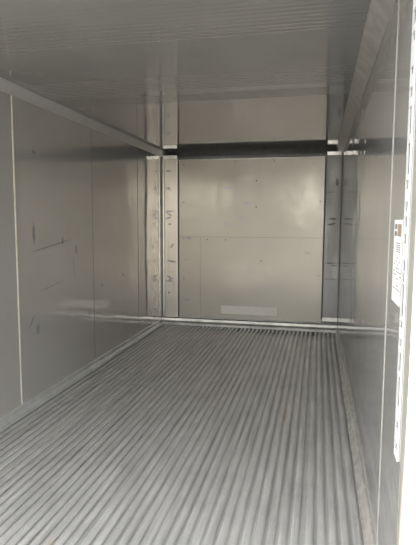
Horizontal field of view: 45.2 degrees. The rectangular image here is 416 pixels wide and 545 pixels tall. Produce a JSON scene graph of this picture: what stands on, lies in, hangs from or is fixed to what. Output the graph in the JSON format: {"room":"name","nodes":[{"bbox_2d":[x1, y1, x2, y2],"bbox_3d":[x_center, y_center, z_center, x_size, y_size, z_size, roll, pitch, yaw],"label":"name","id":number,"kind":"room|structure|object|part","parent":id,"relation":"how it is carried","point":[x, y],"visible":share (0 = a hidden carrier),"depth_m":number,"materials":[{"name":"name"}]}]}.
{"room":"refrigerated shipping container","nodes":[
{"label":"refrigerated shipping container","id":0,"kind":"room"},
{"bbox_2d":[0,91,164,416],"bbox_3d":[-1.109,-0.231,4.588,0.080,2.432,5.380,2,6,12],"label":"wall","id":1,"kind":"structure","parent":0,"point":[55,184],"depth_m":4.14,"materials":[{"name":"silver metal"}]},
{"bbox_2d":[11,95,22,403],"bbox_3d":[-1.320,-0.124,3.451,0.003,2.132,0.014,2,6,12],"label":"trim","id":2,"kind":"structure","parent":1,"relation":"attached to","point":[11,95],"depth_m":3.44,"materials":[{"name":"grey metal"}]},
{"bbox_2d":[0,320,163,433],"bbox_3d":[-1.129,0.923,4.338,0.048,0.126,4.760,2,6,12],"label":"baseboard","id":3,"kind":"structure","parent":1,"relation":"attached to","point":[11,418],"depth_m":4.16,"materials":[{"name":"metal"}]},
{"bbox_2d":[0,77,169,156],"bbox_3d":[-1.052,-1.323,4.399,0.055,0.062,5.350,2,6,12],"label":"trim","id":4,"kind":"structure","parent":1,"relation":"attached to","point":[6,86],"depth_m":4.05,"materials":[{"name":"metal"}]},
{"bbox_2d":[91,143,95,358],"bbox_3d":[-1.061,-0.241,4.617,0.003,2.132,0.008,2,6,12],"label":"trim","id":5,"kind":"structure","parent":1,"relation":"attached to","point":[91,143],"depth_m":4.62,"materials":[{"name":"grey metal"}]},
{"bbox_2d":[137,158,138,295],"bbox_3d":[-0.806,-0.356,5.764,0.003,2.132,0.008,2,6,12],"label":"trim","id":6,"kind":"structure","parent":1,"relation":"attached to","point":[137,158],"depth_m":5.75,"materials":[{"name":"grey metal"}]},
{"bbox_2d":[162,155,178,316],"bbox_3d":[-0.499,-0.466,6.628,0.220,2.132,0.066,2,6,12],"label":"channel","id":7,"kind":"object","parent":1,"relation":"attached to","point":[169,162],"visible":1,"depth_m":6.61,"materials":[{"name":"metal"}]},
{"bbox_2d":[0,324,363,544],"bbox_3d":[0.013,1.018,4.320,2.290,0.170,5.500,2,6,12],"label":"floor","id":8,"kind":"structure","parent":0,"point":[190,435],"depth_m":2.98,"materials":[{"name":"metal"}]},
{"bbox_3d":[-0.849,0.963,4.295,0.514,0.062,5.030,2,6,12],"label":"panel","id":9,"kind":"part","parent":8,"relation":"part of","materials":[{"name":"metal"}]},
{"bbox_3d":[-0.353,0.976,4.186,0.499,0.062,5.030,2,6,12],"label":"panel","id":10,"kind":"part","parent":8,"relation":"part of","materials":[{"name":"metal"}]},
{"bbox_3d":[0.116,0.988,4.083,0.459,0.062,5.030,2,6,12],"label":"panel","id":11,"kind":"part","parent":8,"relation":"part of","materials":[{"name":"metal"}]},
{"bbox_2d":[161,317,336,332],"bbox_3d":[0.499,0.672,6.489,2.282,0.082,0.126,2,6,12],"label":"rail","id":12,"kind":"object","parent":8,"relation":"on","point":[250,324],"visible":0.93,"depth_m":6.46,"materials":[{"name":"metal"}]},
{"bbox_2d":[178,156,325,322],"bbox_3d":[0.525,-0.416,6.408,1.876,2.066,0.062,2,6,12],"label":"panel","id":13,"kind":"object","parent":12,"relation":"on","point":[251,230],"visible":1,"depth_m":6.38,"materials":[{"name":"metal"}]},
{"bbox_3d":[-0.382,-0.432,6.611,0.016,2.050,0.056,2,6,12],"label":"edge trim","id":14,"kind":"part","parent":13,"relation":"part of","materials":[{"name":"grey metal"}]},
{"bbox_2d":[221,305,276,315],"bbox_3d":[0.522,0.494,6.479,0.730,0.110,0.002,2,6,12],"label":"plate","id":15,"kind":"object","parent":13,"relation":"attached to","point":[242,310],"visible":1,"depth_m":6.48,"materials":[{"name":"grey metal"}]},
{"bbox_3d":[0.531,-1.436,6.304,1.852,0.016,0.062,2,6,12],"label":"edge trim","id":16,"kind":"part","parent":13,"relation":"part of","materials":[{"name":"metal"}]},
{"bbox_3d":[1.434,-0.409,6.207,0.014,2.000,0.060,2,6,12],"label":"edge trim","id":17,"kind":"part","parent":13,"relation":"part of","materials":[{"name":"grey metal"}]},
{"bbox_2d":[179,316,321,323],"bbox_3d":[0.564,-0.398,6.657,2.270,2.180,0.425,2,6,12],"label":"baseboard","id":18,"kind":"object","parent":8,"relation":"on","point":[179,316],"visible":0.05,"depth_m":6.53,"materials":[{"name":"grey metal"}]},
{"bbox_3d":[0.570,1.000,3.983,0.469,0.062,5.030,2,6,12],"label":"panel","id":19,"kind":"part","parent":8,"relation":"part of","materials":[{"name":"metal"}]},
{"bbox_3d":[0.926,1.009,3.905,0.259,0.062,5.030,2,6,12],"label":"panel","id":20,"kind":"part","parent":8,"relation":"part of","materials":[{"name":"metal"}]},
{"bbox_2d":[0,0,370,156],"bbox_3d":[0.036,-1.363,4.137,2.290,0.080,5.380,2,6,12],"label":"ceiling","id":21,"kind":"structure","parent":0,"point":[181,78],"depth_m":2.88,"materials":[{"name":"grey metal"}]},
{"bbox_2d":[178,153,326,158],"bbox_3d":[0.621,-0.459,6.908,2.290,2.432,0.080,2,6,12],"label":"trim","id":22,"kind":"structure","parent":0,"point":[319,154],"depth_m":6.76,"materials":[{"name":"grey metal"}]},
{"bbox_2d":[337,0,415,544],"bbox_3d":[1.204,-0.170,4.074,0.080,2.432,5.390,2,6,12],"label":"wall","id":23,"kind":"structure","parent":0,"point":[367,154],"depth_m":2.19,"materials":[{"name":"silver metal"}]},
{"bbox_2d":[322,151,342,325],"bbox_3d":[1.530,-0.408,6.163,0.190,2.137,0.105,2,6,12],"label":"channel","id":24,"kind":"object","parent":23,"relation":"attached to","point":[333,191],"visible":0.86,"depth_m":6.16,"materials":[{"name":"metal"}]},
{"bbox_3d":[1.525,0.612,6.266,0.186,0.087,0.105,2,6,12],"label":"foot plate","id":25,"kind":"part","parent":24,"relation":"part of","materials":[{"name":"metal"}]},
{"bbox_2d":[335,329,374,544],"bbox_3d":[1.067,0.986,3.856,0.034,0.115,4.760,2,6,12],"label":"baseboard","id":26,"kind":"structure","parent":23,"relation":"attached to","point":[365,519],"depth_m":2.80,"materials":[{"name":"metal"}]},
{"bbox_2d":[336,0,395,154],"bbox_3d":[1.125,-1.258,3.947,0.075,0.082,5.300,2,6,12],"label":"trim","id":27,"kind":"structure","parent":23,"relation":"attached to","point":[380,11],"depth_m":2.61,"materials":[{"name":"grey metal"}]},
{"bbox_2d":[376,0,398,544],"bbox_3d":[0.675,0.059,1.885,0.003,2.123,0.012,2,6,12],"label":"trim","id":28,"kind":"structure","parent":23,"relation":"attached to","point":[398,0],"depth_m":1.88,"materials":[{"name":"grey metal"}]},
{"bbox_2d":[391,220,402,306],"bbox_3d":[0.629,-0.036,1.666,0.002,0.278,0.176,2,6,12],"label":"warning label","id":29,"kind":"object","parent":23,"relation":"attached to","point":[398,226],"visible":1,"depth_m":1.66,"materials":[{"name":"white paper"}]},
{"bbox_2d":[394,0,415,461],"bbox_3d":[0.592,-0.182,1.488,0.009,1.528,0.062,2,6,12],"label":"strip","id":30,"kind":"object","parent":23,"relation":"attached to","point":[413,42],"visible":1,"depth_m":1.49,"materials":[{"name":"metal"}]},
{"bbox_2d":[397,128,415,544],"bbox_3d":[0.615,0.097,1.422,0.078,2.432,0.070,2,6,12],"label":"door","id":31,"kind":"structure","parent":23,"relation":"in","point":[413,219],"depth_m":1.44,"materials":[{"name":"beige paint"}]},
{"bbox_2d":[401,235,415,544],"bbox_3d":[-0.555,0.071,1.623,2.570,2.592,0.200,2,6,12],"label":"door frame","id":32,"kind":"structure","parent":23,"relation":"attached to","point":[409,499],"depth_m":1.36,"materials":[{"name":"white paint"}]}
]}

